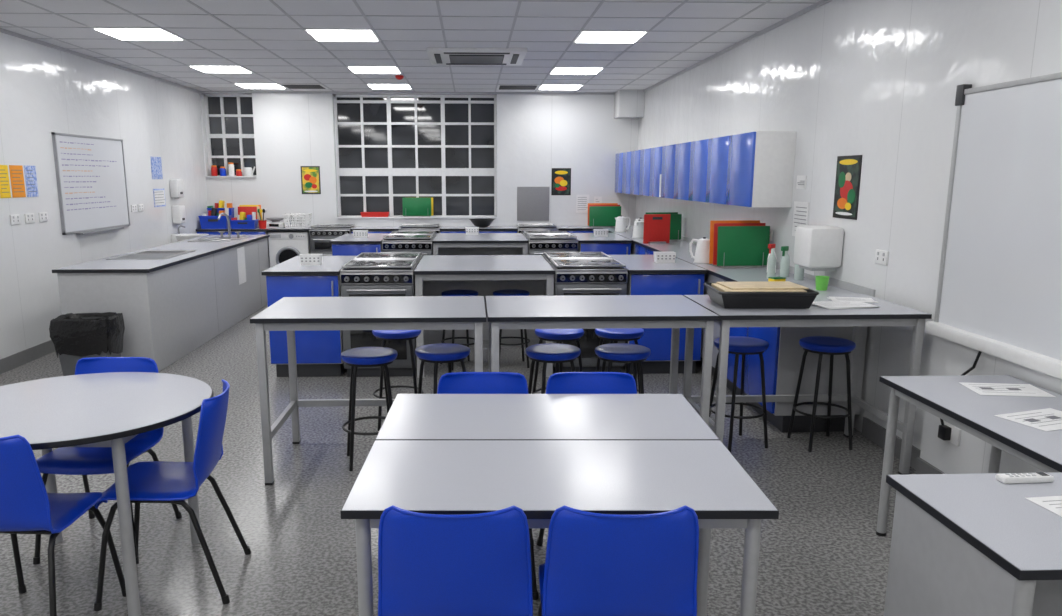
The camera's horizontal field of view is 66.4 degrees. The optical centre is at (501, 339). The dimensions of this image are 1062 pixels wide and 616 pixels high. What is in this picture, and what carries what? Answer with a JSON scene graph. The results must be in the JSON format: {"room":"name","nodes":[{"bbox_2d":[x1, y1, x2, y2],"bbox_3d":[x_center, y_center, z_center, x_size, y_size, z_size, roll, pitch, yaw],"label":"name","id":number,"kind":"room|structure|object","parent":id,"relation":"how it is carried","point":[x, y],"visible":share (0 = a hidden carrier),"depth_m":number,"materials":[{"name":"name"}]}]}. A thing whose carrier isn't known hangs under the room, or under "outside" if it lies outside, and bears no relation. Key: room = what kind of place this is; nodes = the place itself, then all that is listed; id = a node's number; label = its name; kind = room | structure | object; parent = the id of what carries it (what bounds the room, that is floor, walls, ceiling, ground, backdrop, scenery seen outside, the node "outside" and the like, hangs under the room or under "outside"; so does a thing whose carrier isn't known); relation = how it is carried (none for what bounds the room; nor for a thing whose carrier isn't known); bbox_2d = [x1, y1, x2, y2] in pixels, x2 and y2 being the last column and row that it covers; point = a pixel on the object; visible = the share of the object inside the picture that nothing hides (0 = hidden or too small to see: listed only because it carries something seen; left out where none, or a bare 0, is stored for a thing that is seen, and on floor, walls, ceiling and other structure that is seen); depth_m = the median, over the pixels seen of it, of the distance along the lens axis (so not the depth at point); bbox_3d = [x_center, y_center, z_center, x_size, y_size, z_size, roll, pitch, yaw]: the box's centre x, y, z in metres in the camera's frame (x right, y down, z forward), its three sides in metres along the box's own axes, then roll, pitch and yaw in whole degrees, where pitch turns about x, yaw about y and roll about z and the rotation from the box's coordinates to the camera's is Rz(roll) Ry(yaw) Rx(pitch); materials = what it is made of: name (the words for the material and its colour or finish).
{"room":"classroom","nodes":[
{"label":"classroom","id":0,"kind":"room"},
{"bbox_2d":[0,32,207,358],"bbox_3d":[-4.306,-0.681,4.397,0.200,2.900,16.800,0,11,-2],"label":"wall","id":1,"kind":"structure","parent":0,"point":[44,90],"depth_m":8.09,"materials":[{"name":"paint"}]},
{"bbox_2d":[0,165,10,197],"bbox_3d":[-4.300,-1.367,6.995,0.007,0.280,0.160,0,11,-2],"label":"notice","id":2,"kind":"object","parent":1,"relation":"attached to","point":[5,192],"visible":1,"depth_m":7.00,"materials":[{"name":"paper"}]},
{"bbox_2d":[9,165,25,197],"bbox_3d":[-4.307,-1.409,7.206,0.007,0.280,0.210,0,11,-2],"label":"notice","id":3,"kind":"object","parent":1,"relation":"attached to","point":[16,171],"visible":1,"depth_m":7.20,"materials":[{"name":"paper"}]},
{"bbox_2d":[0,340,54,373],"bbox_3d":[-4.197,0.691,4.626,0.015,0.120,16.300,0,11,-2],"label":"baseboard","id":4,"kind":"structure","parent":1,"relation":"attached to","point":[18,359],"depth_m":7.31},
{"bbox_2d":[24,166,38,196],"bbox_3d":[-4.316,-1.455,7.431,0.007,0.280,0.190,0,11,-2],"label":"notice","id":5,"kind":"object","parent":1,"relation":"attached to","point":[30,171],"visible":1,"depth_m":7.42,"materials":[{"name":"paper"}]},
{"bbox_2d":[51,132,129,234],"bbox_3d":[-4.330,-1.661,8.660,0.070,1.000,1.560,0,11,-2],"label":"whiteboard","id":6,"kind":"object","parent":1,"relation":"attached to","point":[90,170],"visible":1,"depth_m":8.53,"materials":[{"name":"metal"}]},
{"bbox_2d":[150,157,162,178],"bbox_3d":[-4.428,-2.203,10.389,0.006,0.280,0.350,0,11,-2],"label":"notice","id":7,"kind":"object","parent":1,"relation":"attached to","point":[156,165],"visible":1,"depth_m":10.37,"materials":[{"name":"paper"}]},
{"bbox_2d":[170,179,183,198],"bbox_3d":[-4.394,-2.042,10.959,0.115,0.260,0.240,0,11,-2],"label":"soap dispenser","id":8,"kind":"object","parent":1,"relation":"attached to","point":[176,185],"visible":1,"depth_m":10.86,"materials":[{"name":"white plastic"}]},
{"bbox_2d":[172,205,185,224],"bbox_3d":[-4.394,-1.699,11.028,0.115,0.260,0.240,0,11,-2],"label":"soap dispenser","id":9,"kind":"object","parent":1,"relation":"attached to","point":[178,211],"visible":1,"depth_m":10.93,"materials":[{"name":"white plastic"}]},
{"bbox_2d":[171,225,208,242],"bbox_3d":[-4.218,-1.059,11.061,0.460,1.011,0.440,0,11,-2],"label":"basin","id":10,"kind":"object","parent":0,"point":[179,236],"visible":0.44,"depth_m":10.88,"materials":[{"name":"white plastic"}]},
{"bbox_2d":[0,0,820,92],"bbox_3d":[-0.913,-2.176,4.223,7.190,0.100,17.000,0,11,-2],"label":"ceiling","id":11,"kind":"structure","parent":0,"point":[439,78],"depth_m":7.16,"materials":[{"name":"tile"}]},
{"bbox_2d":[91,28,184,39],"bbox_3d":[-3.221,-2.720,7.212,0.600,0.012,0.600,0,11,-2],"label":"recessed light","id":12,"kind":"object","parent":11,"relation":"in","point":[119,33],"visible":1,"depth_m":7.14,"materials":[{"name":"white plastic"}]},
{"bbox_2d":[189,66,253,72],"bbox_3d":[-3.309,-3.194,9.563,0.600,0.012,0.600,0,11,-2],"label":"recessed light","id":13,"kind":"object","parent":11,"relation":"in","point":[206,69],"visible":1,"depth_m":9.53,"materials":[{"name":"white plastic"}]},
{"bbox_2d":[233,83,286,88],"bbox_3d":[-3.375,-3.549,11.327,0.600,0.012,0.600,0,11,-2],"label":"recessed light","id":14,"kind":"object","parent":11,"relation":"in","point":[243,85],"visible":0.96,"depth_m":11.33,"materials":[{"name":"white plastic"}]},
{"bbox_2d":[279,84,327,88],"bbox_3d":[-2.775,-3.550,11.349,0.580,0.018,0.580,0,11,-2],"label":"ceiling vent grille","id":15,"kind":"object","parent":11,"relation":"in","point":[289,86],"depth_m":11.30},
{"bbox_2d":[303,29,380,40],"bbox_3d":[-1.422,-2.734,7.277,0.600,0.012,0.600,0,11,-2],"label":"recessed light","id":16,"kind":"object","parent":11,"relation":"in","point":[317,34],"visible":1,"depth_m":7.21,"materials":[{"name":"white plastic"}]},
{"bbox_2d":[346,66,401,73],"bbox_3d":[-1.510,-3.207,9.628,0.600,0.012,0.600,0,11,-2],"label":"recessed light","id":17,"kind":"object","parent":11,"relation":"in","point":[354,69],"visible":1,"depth_m":9.53,"materials":[{"name":"white plastic"}]},
{"bbox_2d":[366,84,412,88],"bbox_3d":[-1.576,-3.562,11.391,0.600,0.012,0.600,0,11,-2],"label":"recessed light","id":18,"kind":"object","parent":11,"relation":"in","point":[372,86],"visible":1,"depth_m":11.33,"materials":[{"name":"white plastic"}]},
{"bbox_2d":[0,0,831,94],"bbox_3d":[-0.911,-2.103,4.187,6.590,0.031,16.300,0,11,-2],"label":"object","id":19,"kind":"structure","parent":11,"relation":"attached to","point":[822,2],"depth_m":7.78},
{"bbox_2d":[426,48,526,64],"bbox_3d":[-0.267,-2.959,8.499,1.000,0.052,1.000,0,11,-2],"label":"air conditioner","id":20,"kind":"object","parent":11,"relation":"in","point":[437,56],"depth_m":8.27,"materials":[{"name":"plastic"}]},
{"bbox_2d":[537,85,583,89],"bbox_3d":[0.822,-3.579,11.478,0.600,0.012,0.600,0,11,-2],"label":"recessed light","id":21,"kind":"object","parent":11,"relation":"in","point":[541,87],"visible":0.96,"depth_m":11.45,"materials":[{"name":"white plastic"}]},
{"bbox_2d":[549,67,603,73],"bbox_3d":[0.888,-3.224,9.714,0.600,0.012,0.600,0,11,-2],"label":"recessed light","id":22,"kind":"object","parent":11,"relation":"in","point":[556,70],"visible":1,"depth_m":9.62,"materials":[{"name":"white plastic"}]},
{"bbox_2d":[573,31,648,42],"bbox_3d":[0.976,-2.751,7.363,0.600,0.012,0.600,0,11,-2],"label":"recessed light","id":23,"kind":"object","parent":11,"relation":"in","point":[583,36],"visible":1,"depth_m":7.29,"materials":[{"name":"white plastic"}]},
{"bbox_2d":[199,93,637,225],"bbox_3d":[-1.215,-2.332,12.602,6.990,2.900,0.300,0,11,-2],"label":"wall","id":24,"kind":"structure","parent":0,"point":[537,134],"depth_m":12.37,"materials":[{"name":"paint"}]},
{"bbox_2d":[204,94,256,175],"bbox_3d":[-4.114,-3.107,12.368,0.750,1.230,0.080,0,11,-2],"label":"window","id":25,"kind":"structure","parent":24,"relation":"in","point":[229,117],"depth_m":12.35,"materials":[{"name":"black glass"}]},
{"bbox_2d":[300,166,320,193],"bbox_3d":[-2.918,-2.436,12.358,0.290,0.420,0.009,0,11,-2],"label":"poster","id":26,"kind":"object","parent":24,"relation":"attached to","point":[310,175],"visible":1,"depth_m":12.36,"materials":[{"name":"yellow paper"}]},
{"bbox_2d":[334,95,496,216],"bbox_3d":[-1.318,-2.823,12.530,2.466,1.850,0.080,0,11,-2],"label":"window","id":27,"kind":"structure","parent":24,"relation":"in","point":[390,149],"depth_m":12.52,"materials":[{"name":"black glass"}]},
{"bbox_2d":[337,216,496,218],"bbox_3d":[-1.314,-1.901,12.587,2.464,0.020,0.169,0,11,-2],"label":"windowsill","id":28,"kind":"structure","parent":24,"relation":"attached to","point":[483,216],"depth_m":12.49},
{"bbox_2d":[402,198,432,216],"bbox_3d":[-1.302,-2.056,12.557,0.470,0.294,0.162,0,11,-2],"label":"cutting board","id":29,"kind":"object","parent":28,"relation":"on","point":[412,207],"visible":1,"depth_m":12.52,"materials":[{"name":"green plastic"}]},
{"bbox_2d":[517,187,549,220],"bbox_3d":[0.484,-2.108,12.553,0.500,0.520,0.007,0,11,-2],"label":"backsplash","id":30,"kind":"structure","parent":24,"relation":"attached to","point":[532,202],"depth_m":12.55,"materials":[{"name":"silver metal"}]},
{"bbox_2d":[551,168,570,194],"bbox_3d":[0.914,-2.440,12.501,0.300,0.410,0.009,0,11,-2],"label":"poster","id":31,"kind":"object","parent":24,"relation":"attached to","point":[561,177],"visible":1,"depth_m":12.50,"materials":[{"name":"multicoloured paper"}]},
{"bbox_2d":[576,195,588,212],"bbox_3d":[1.254,-2.114,12.580,0.200,0.280,0.007,0,11,-2],"label":"printed notice","id":32,"kind":"object","parent":24,"relation":"attached to","point":[582,201],"visible":0.95,"depth_m":12.58,"materials":[{"name":"white paper"}]},
{"bbox_2d":[0,305,915,615],"bbox_3d":[-0.913,0.765,4.815,7.190,0.100,17.000,0,11,-2],"label":"floor","id":33,"kind":"structure","parent":0,"point":[823,555],"depth_m":3.91,"materials":[{"name":"plastic"}]},
{"bbox_2d":[0,435,125,615],"bbox_3d":[-1.740,0.673,2.954,0.458,0.821,0.514,1,11,3],"label":"chair","id":34,"kind":"object","parent":33,"relation":"on","point":[26,507],"visible":0.95,"depth_m":2.76,"materials":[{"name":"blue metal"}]},
{"bbox_2d":[49,312,124,375],"bbox_3d":[-3.338,0.076,6.565,0.505,0.559,0.364,0,11,-2],"label":"waste bin","id":35,"kind":"object","parent":33,"relation":"on","point":[74,337],"visible":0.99,"depth_m":6.40,"materials":[{"name":"plastic"}]},
{"bbox_2d":[0,372,213,615],"bbox_3d":[-1.730,0.624,3.349,1.064,0.756,1.064,0,11,0],"label":"round table","id":36,"kind":"object","parent":33,"relation":"on","point":[109,409],"visible":0.89,"depth_m":3.19,"materials":[{"name":"laminate"}]},
{"bbox_2d":[33,357,181,564],"bbox_3d":[-1.810,0.527,3.683,0.458,0.821,0.514,0,11,0],"label":"chair","id":37,"kind":"object","parent":33,"relation":"on","point":[84,461],"visible":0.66,"depth_m":3.64,"materials":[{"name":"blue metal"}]},
{"bbox_2d":[52,212,269,371],"bbox_3d":[-3.397,-0.705,8.765,0.790,1.224,4.100,0,11,-2],"label":"countertop","id":38,"kind":"structure","parent":33,"relation":"on","point":[173,299],"depth_m":7.47,"materials":[{"name":"laminate"}]},
{"bbox_2d":[94,379,250,610],"bbox_3d":[-1.353,0.603,3.305,0.514,0.821,0.458,-1,11,-6],"label":"chair","id":39,"kind":"object","parent":33,"relation":"on","point":[148,481],"visible":0.9,"depth_m":3.18,"materials":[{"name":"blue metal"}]},
{"bbox_2d":[196,227,310,267],"bbox_3d":[-3.669,-1.242,12.252,1.635,0.900,0.634,0,11,-2],"label":"countertop","id":40,"kind":"structure","parent":33,"relation":"on","point":[257,231],"depth_m":11.88,"materials":[{"name":"laminate"}]},
{"bbox_2d":[198,208,232,228],"bbox_3d":[-4.237,-1.805,12.003,0.412,0.302,0.316,0,11,-2],"label":"plastic crate","id":41,"kind":"object","parent":40,"relation":"on","point":[207,221],"visible":0.92,"depth_m":11.89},
{"bbox_2d":[230,212,258,228],"bbox_3d":[-3.805,-1.765,11.956,0.370,0.242,0.218,0,11,-2],"label":"plastic crate","id":42,"kind":"object","parent":40,"relation":"on","point":[239,222],"visible":1,"depth_m":11.88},
{"bbox_2d":[282,213,311,227],"bbox_3d":[-3.061,-1.789,12.132,0.390,0.211,0.255,0,11,-2],"label":"basket","id":43,"kind":"object","parent":40,"relation":"on","point":[303,218],"visible":0.98,"depth_m":12.03,"materials":[{"name":"white plastic"}]},
{"bbox_2d":[268,231,310,267],"bbox_3d":[-3.167,-1.220,12.270,0.580,0.850,0.585,0,11,-2],"label":"washing machine","id":44,"kind":"object","parent":33,"relation":"on","point":[283,245],"visible":0.55,"depth_m":11.97,"materials":[{"name":"white metal"}]},
{"bbox_2d":[309,224,355,255],"bbox_3d":[-2.541,-1.262,12.260,0.596,0.936,0.654,0,11,-2],"label":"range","id":45,"kind":"object","parent":33,"relation":"on","point":[320,234],"visible":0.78,"depth_m":11.93,"materials":[{"name":"silver metal"}]},
{"bbox_2d":[250,296,485,484],"bbox_3d":[-0.712,0.263,4.711,1.232,0.926,0.780,0,11,-2],"label":"work table","id":46,"kind":"object","parent":33,"relation":"on","point":[289,314],"visible":0.78,"depth_m":4.41,"materials":[{"name":"laminate"}]},
{"bbox_2d":[341,347,397,470],"bbox_3d":[-0.765,0.394,4.731,0.342,0.662,0.342,-3,12,-13],"label":"stool","id":47,"kind":"object","parent":33,"relation":"on","point":[355,358],"visible":0.8,"depth_m":4.62,"materials":[{"name":"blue plastic"}]},
{"bbox_2d":[351,226,399,232],"bbox_3d":[-1.888,-1.255,12.316,0.700,0.900,0.634,0,11,-2],"label":"countertop","id":48,"kind":"structure","parent":33,"relation":"on","point":[371,229],"depth_m":11.99,"materials":[{"name":"laminate"}]},
{"bbox_2d":[340,259,417,376],"bbox_3d":[-1.032,-0.192,6.943,0.596,0.936,0.654,0,11,-2],"label":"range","id":49,"kind":"object","parent":33,"relation":"on","point":[358,277],"visible":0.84,"depth_m":6.68,"materials":[{"name":"silver metal"}]},
{"bbox_2d":[353,252,422,261],"bbox_3d":[-1.059,-0.339,7.672,0.596,0.936,0.654,0,11,-2],"label":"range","id":50,"kind":"object","parent":33,"relation":"on","point":[381,255],"visible":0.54,"depth_m":7.56,"materials":[{"name":"silver metal"}]},
{"bbox_2d":[372,330,423,430],"bbox_3d":[-0.700,0.248,5.456,0.342,0.662,0.342,-2,11,-8],"label":"stool","id":51,"kind":"object","parent":33,"relation":"on","point":[384,335],"visible":0.58,"depth_m":5.33,"materials":[{"name":"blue plastic"}]},
{"bbox_2d":[382,234,433,254],"bbox_3d":[-1.147,-0.815,10.039,0.596,0.936,0.654,0,11,-2],"label":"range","id":52,"kind":"object","parent":33,"relation":"on","point":[422,243],"visible":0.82,"depth_m":9.70,"materials":[{"name":"silver metal"}]},
{"bbox_2d":[399,224,440,233],"bbox_3d":[-1.232,-1.272,12.307,0.596,0.936,0.654,0,11,-2],"label":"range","id":53,"kind":"object","parent":33,"relation":"on","point":[404,227],"visible":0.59,"depth_m":11.97,"materials":[{"name":"silver metal"}]},
{"bbox_2d":[415,343,469,393],"bbox_3d":[-0.350,0.375,4.829,0.342,0.662,0.342,-7,13,-30],"label":"stool","id":54,"kind":"object","parent":33,"relation":"on","point":[449,353],"visible":0.54,"depth_m":4.69,"materials":[{"name":"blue plastic"}]},
{"bbox_2d":[378,505,532,615],"bbox_3d":[-0.126,0.791,2.371,0.458,0.821,0.514,0,11,0],"label":"chair","id":55,"kind":"object","parent":33,"relation":"on","point":[429,564],"visible":1,"depth_m":2.12,"materials":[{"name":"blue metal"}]},
{"bbox_2d":[440,290,478,369],"bbox_3d":[-0.368,-0.095,7.163,0.342,0.662,0.342,-5,13,-24],"label":"stool","id":56,"kind":"object","parent":33,"relation":"on","point":[448,292],"visible":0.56,"depth_m":7.09,"materials":[{"name":"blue plastic"}]},
{"bbox_2d":[440,226,517,232],"bbox_3d":[-0.354,-1.266,12.371,1.150,0.900,0.634,0,11,-2],"label":"countertop","id":57,"kind":"structure","parent":33,"relation":"on","point":[444,229],"depth_m":12.00,"materials":[{"name":"laminate"}]},
{"bbox_2d":[329,233,631,255],"bbox_3d":[-0.267,-0.877,10.439,3.630,0.900,1.340,0,11,-2],"label":"kitchen island","id":58,"kind":"object","parent":33,"relation":"on","point":[346,244],"visible":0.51,"depth_m":9.81,"materials":[{"name":"laminate"}]},
{"bbox_2d":[262,255,706,377],"bbox_3d":[-0.151,-0.254,7.344,3.630,0.900,1.340,0,11,-2],"label":"kitchen island","id":59,"kind":"object","parent":33,"relation":"on","point":[318,352],"visible":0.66,"depth_m":6.79,"materials":[{"name":"laminate"}]},
{"bbox_2d":[299,254,321,264],"bbox_3d":[-1.659,-0.699,7.044,0.180,0.091,0.111,0,11,-2],"label":"caddy","id":60,"kind":"object","parent":59,"relation":"on","point":[305,259],"visible":1,"depth_m":6.99,"materials":[{"name":"white plastic"}]},
{"bbox_2d":[653,251,675,262],"bbox_3d":[1.455,-0.741,7.254,0.180,0.091,0.111,0,11,-2],"label":"caddy","id":61,"kind":"object","parent":59,"relation":"on","point":[660,256],"visible":1,"depth_m":7.21,"materials":[{"name":"white plastic"}]},
{"bbox_2d":[437,372,538,599],"bbox_3d":[-0.083,0.586,3.389,0.458,0.821,0.514,0,11,0],"label":"chair","id":62,"kind":"object","parent":33,"relation":"on","point":[455,382],"visible":0.17,"depth_m":3.54,"materials":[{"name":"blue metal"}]},
{"bbox_2d":[493,289,529,367],"bbox_3d":[0.081,-0.099,7.179,0.342,0.662,0.342,-2,11,-8],"label":"stool","id":63,"kind":"object","parent":33,"relation":"on","point":[508,292],"visible":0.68,"depth_m":7.09,"materials":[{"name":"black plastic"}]},
{"bbox_2d":[516,224,557,232],"bbox_3d":[0.527,-1.284,12.370,0.596,0.936,0.654,0,11,-2],"label":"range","id":64,"kind":"object","parent":33,"relation":"on","point":[521,227],"visible":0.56,"depth_m":12.03,"materials":[{"name":"silver metal"}]},
{"bbox_2d":[375,394,719,439],"bbox_3d":[0.158,0.656,3.188,1.200,0.755,0.606,0,11,0],"label":"table","id":65,"kind":"object","parent":33,"relation":"on","point":[409,416],"visible":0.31,"depth_m":3.06,"materials":[{"name":"laminate"}]},
{"bbox_2d":[526,234,577,254],"bbox_3d":[0.612,-0.828,10.102,0.596,0.936,0.654,0,11,-2],"label":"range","id":66,"kind":"object","parent":33,"relation":"on","point":[538,244],"visible":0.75,"depth_m":9.77,"materials":[{"name":"silver metal"}]},
{"bbox_2d":[525,343,580,393],"bbox_3d":[0.300,0.375,4.829,0.342,0.662,0.342,-4,12,-19],"label":"stool","id":67,"kind":"object","parent":33,"relation":"on","point":[546,353],"visible":0.61,"depth_m":4.69,"materials":[{"name":"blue plastic"}]},
{"bbox_2d":[532,329,583,393],"bbox_3d":[0.380,0.254,5.427,0.342,0.662,0.342,-8,14,-36],"label":"stool","id":68,"kind":"object","parent":33,"relation":"on","point":[559,336],"visible":0.47,"depth_m":5.29,"materials":[{"name":"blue plastic"}]},
{"bbox_2d":[340,440,778,615],"bbox_3d":[0.158,0.777,2.587,1.200,0.755,0.606,0,11,0],"label":"table","id":69,"kind":"object","parent":33,"relation":"on","point":[444,477],"visible":0.87,"depth_m":2.42,"materials":[{"name":"laminate"}]},
{"bbox_2d":[542,252,611,261],"bbox_3d":[0.700,-0.351,7.736,0.596,0.936,0.654,0,11,-2],"label":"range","id":70,"kind":"object","parent":33,"relation":"on","point":[548,255],"visible":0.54,"depth_m":7.56,"materials":[{"name":"silver metal"}]},
{"bbox_2d":[537,372,636,545],"bbox_3d":[0.387,0.586,3.389,0.458,0.821,0.514,0,11,0],"label":"chair","id":71,"kind":"object","parent":33,"relation":"on","point":[563,382],"visible":0.24,"depth_m":3.54,"materials":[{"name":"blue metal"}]},
{"bbox_2d":[549,258,627,371],"bbox_3d":[0.727,-0.205,7.007,0.596,0.936,0.654,0,11,-2],"label":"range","id":72,"kind":"object","parent":33,"relation":"on","point":[572,276],"visible":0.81,"depth_m":6.69,"materials":[{"name":"silver metal"}]},
{"bbox_2d":[557,226,633,232],"bbox_3d":[1.462,-1.279,12.436,1.263,0.900,0.634,0,11,-2],"label":"countertop","id":73,"kind":"structure","parent":33,"relation":"on","point":[571,229],"depth_m":12.07,"materials":[{"name":"laminate"}]},
{"bbox_2d":[588,203,620,227],"bbox_3d":[1.560,-1.896,12.326,0.490,0.354,0.297,0,11,-2],"label":"cutting boards","id":74,"kind":"object","parent":73,"relation":"on","point":[599,214],"visible":0.82,"depth_m":12.23,"materials":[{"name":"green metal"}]},
{"bbox_2d":[485,295,718,425],"bbox_3d":[0.525,0.254,4.756,1.232,0.926,0.780,0,11,-2],"label":"work table","id":75,"kind":"object","parent":33,"relation":"on","point":[675,312],"visible":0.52,"depth_m":4.41,"materials":[{"name":"laminate"}]},
{"bbox_2d":[538,505,698,615],"bbox_3d":[0.318,0.791,2.371,0.458,0.821,0.514,0,11,0],"label":"chair","id":76,"kind":"object","parent":33,"relation":"on","point":[596,564],"visible":1,"depth_m":2.12,"materials":[{"name":"blue plastic"}]},
{"bbox_2d":[595,328,643,393],"bbox_3d":[0.780,0.250,5.447,0.342,0.662,0.342,-3,12,-13],"label":"stool","id":77,"kind":"object","parent":33,"relation":"on","point":[611,334],"visible":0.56,"depth_m":5.30,"materials":[{"name":"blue plastic"}]},
{"bbox_2d":[595,343,650,393],"bbox_3d":[0.710,0.375,4.829,0.342,0.662,0.342,0,11,-2],"label":"stool","id":78,"kind":"object","parent":33,"relation":"on","point":[614,352],"visible":0.57,"depth_m":4.69,"materials":[{"name":"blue plastic"}]},
{"bbox_2d":[603,228,867,431],"bbox_3d":[1.924,-0.521,8.669,0.596,0.900,7.050,0,11,-2],"label":"countertop","id":79,"kind":"structure","parent":33,"relation":"on","point":[783,356],"depth_m":5.33,"materials":[{"name":"laminate"}]},
{"bbox_2d":[643,214,670,243],"bbox_3d":[1.778,-1.276,9.303,0.320,0.330,0.100,-2,12,-12],"label":"chopping board","id":80,"kind":"object","parent":79,"relation":"on","point":[656,226],"visible":1,"depth_m":9.29,"materials":[{"name":"red plastic"}]},
{"bbox_2d":[645,212,681,240],"bbox_3d":[1.932,-1.351,9.669,0.430,0.334,0.207,-2,11,-8],"label":"cutting boards","id":81,"kind":"object","parent":79,"relation":"on","point":[675,218],"visible":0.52,"depth_m":9.64,"materials":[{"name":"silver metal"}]},
{"bbox_2d":[689,237,709,263],"bbox_3d":[1.777,-0.796,7.173,0.190,0.230,0.169,-2,12,-9],"label":"kettle","id":82,"kind":"object","parent":79,"relation":"on","point":[701,256],"visible":0.86,"depth_m":7.12,"materials":[{"name":"white plastic"}]},
{"bbox_2d":[709,220,769,267],"bbox_3d":[2.025,-0.817,6.886,0.470,0.384,0.297,-1,11,-6],"label":"cutting boards","id":83,"kind":"object","parent":79,"relation":"on","point":[732,242],"visible":0.97,"depth_m":6.79,"materials":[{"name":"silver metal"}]},
{"bbox_2d":[780,246,789,276],"bbox_3d":[2.149,-0.595,6.162,0.084,0.235,0.068,-8,14,-36],"label":"spray bottle","id":84,"kind":"object","parent":79,"relation":"on","point":[785,260],"visible":1,"depth_m":6.14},
{"bbox_2d":[709,336,768,451],"bbox_3d":[1.470,0.331,5.045,0.342,0.662,0.342,-4,12,-19],"label":"stool","id":85,"kind":"object","parent":33,"relation":"on","point":[738,345],"visible":0.83,"depth_m":4.95,"materials":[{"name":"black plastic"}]},
{"bbox_2d":[683,294,931,474],"bbox_3d":[1.723,0.244,4.804,1.150,0.926,0.770,0,11,-2],"label":"work table","id":86,"kind":"object","parent":33,"relation":"on","point":[888,313],"visible":0.59,"depth_m":4.47,"materials":[{"name":"laminate"}]},
{"bbox_2d":[703,281,818,307],"bbox_3d":[1.481,-0.260,4.678,0.558,0.112,0.428,0,11,1],"label":"tray","id":87,"kind":"object","parent":86,"relation":"on","point":[757,294],"visible":1,"depth_m":4.51,"materials":[{"name":"black plastic"}]},
{"bbox_2d":[812,301,879,308],"bbox_3d":[1.953,-0.201,4.646,0.333,0.007,0.240,-2,12,-11],"label":"paper stack","id":88,"kind":"object","parent":86,"relation":"on","point":[826,304],"visible":0.94,"depth_m":4.63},
{"bbox_2d":[787,336,855,451],"bbox_3d":[2.000,0.331,5.045,0.342,0.662,0.342,-2,11,-8],"label":"stool","id":89,"kind":"object","parent":33,"relation":"on","point":[821,345],"visible":1,"depth_m":4.95,"materials":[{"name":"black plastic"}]},
{"bbox_2d":[876,375,1061,536],"bbox_3d":[2.056,0.652,3.209,0.606,0.755,1.200,0,11,-2],"label":"table","id":90,"kind":"object","parent":33,"relation":"on","point":[943,397],"visible":0.59,"depth_m":3.29,"materials":[{"name":"laminate"}]},
{"bbox_2d":[958,382,1054,396],"bbox_3d":[2.158,0.212,3.471,0.297,0.002,0.210,1,11,6],"label":"paper sheet","id":91,"kind":"object","parent":90,"relation":"on","point":[999,389],"visible":1,"depth_m":3.47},
{"bbox_2d":[994,408,1061,430],"bbox_3d":[2.054,0.298,3.046,0.297,0.002,0.210,-4,12,-19],"label":"paper sheet","id":92,"kind":"object","parent":90,"relation":"on","point":[1049,419],"visible":1,"depth_m":3.05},
{"bbox_2d":[884,472,1061,615],"bbox_3d":[1.790,0.840,2.277,1.200,0.755,0.620,0,11,-2],"label":"desk","id":93,"kind":"object","parent":33,"relation":"on","point":[962,544],"visible":1,"depth_m":2.23,"materials":[{"name":"laminate"}]},
{"bbox_2d":[996,472,1053,483],"bbox_3d":[1.567,0.413,2.428,0.160,0.022,0.044,-1,11,-5],"label":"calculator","id":94,"kind":"object","parent":93,"relation":"on","point":[1038,477],"visible":1,"depth_m":2.41,"materials":[{"name":"white plastic"}]},
{"bbox_2d":[1025,496,1061,516],"bbox_3d":[1.645,0.465,2.217,0.297,0.001,0.210,-2,11,-8],"label":"paper sheet","id":95,"kind":"object","parent":93,"relation":"on","point":[1053,504],"visible":1,"depth_m":2.27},
{"bbox_2d":[635,0,1061,473],"bbox_3d":[2.445,-0.730,4.640,0.270,2.900,16.800,0,11,-2],"label":"wall","id":96,"kind":"structure","parent":0,"point":[875,80],"depth_m":5.04,"materials":[{"name":"paint"}]},
{"bbox_2d":[614,90,644,118],"bbox_3d":[1.900,-3.521,12.122,0.380,0.380,0.400,0,11,-2],"label":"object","id":97,"kind":"structure","parent":96,"relation":"attached to","point":[628,104],"depth_m":11.94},
{"bbox_2d":[615,131,796,207],"bbox_3d":[2.025,-1.958,9.450,0.343,0.590,6.220,0,11,-2],"label":"upper cabinet","id":98,"kind":"object","parent":96,"relation":"attached to","point":[755,169],"visible":1,"depth_m":7.23,"materials":[{"name":"blue plastic"}]},
{"bbox_2d":[680,235,874,296],"bbox_3d":[2.231,-0.969,8.565,0.012,0.080,7.000,0,11,-2],"label":"trim","id":99,"kind":"structure","parent":96,"relation":"attached to","point":[849,286],"depth_m":5.59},
{"bbox_2d":[792,201,808,235],"bbox_3d":[2.314,-0.934,6.288,0.007,0.270,0.280,0,11,-2],"label":"printed notice","id":100,"kind":"object","parent":96,"relation":"attached to","point":[801,209],"visible":0.81,"depth_m":6.28,"materials":[{"name":"white paper"}]},
{"bbox_2d":[793,225,843,274],"bbox_3d":[2.222,-0.630,5.703,0.240,0.335,0.300,0,11,-2],"label":"paper towel dispenser","id":101,"kind":"object","parent":96,"relation":"attached to","point":[817,248],"visible":1,"depth_m":5.57,"materials":[{"name":"white plastic"}]},
{"bbox_2d":[833,155,861,219],"bbox_3d":[2.341,-1.036,5.503,0.010,0.420,0.360,0,11,-2],"label":"poster","id":102,"kind":"object","parent":96,"relation":"attached to","point":[848,170],"visible":1,"depth_m":5.48,"materials":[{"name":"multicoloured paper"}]},
{"bbox_2d":[862,417,945,473],"bbox_3d":[2.481,1.405,1.080,0.085,0.120,8.580,0,11,-2],"label":"baseboard","id":103,"kind":"structure","parent":96,"relation":"attached to","point":[871,430],"depth_m":4.85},
{"bbox_2d":[938,351,981,445],"bbox_3d":[2.311,0.280,4.105,0.050,0.532,0.277,0,11,-2],"label":"power cable","id":104,"kind":"object","parent":96,"relation":"attached to","point":[946,431],"visible":0.8,"depth_m":4.18,"materials":[{"name":"black plastic"}]},
{"bbox_2d":[925,72,1061,378],"bbox_3d":[2.326,-0.452,3.171,0.075,1.265,2.100,0,11,-2],"label":"whiteboard","id":105,"kind":"object","parent":96,"relation":"attached to","point":[999,291],"visible":1,"depth_m":3.71,"materials":[{"name":"white plastic"}]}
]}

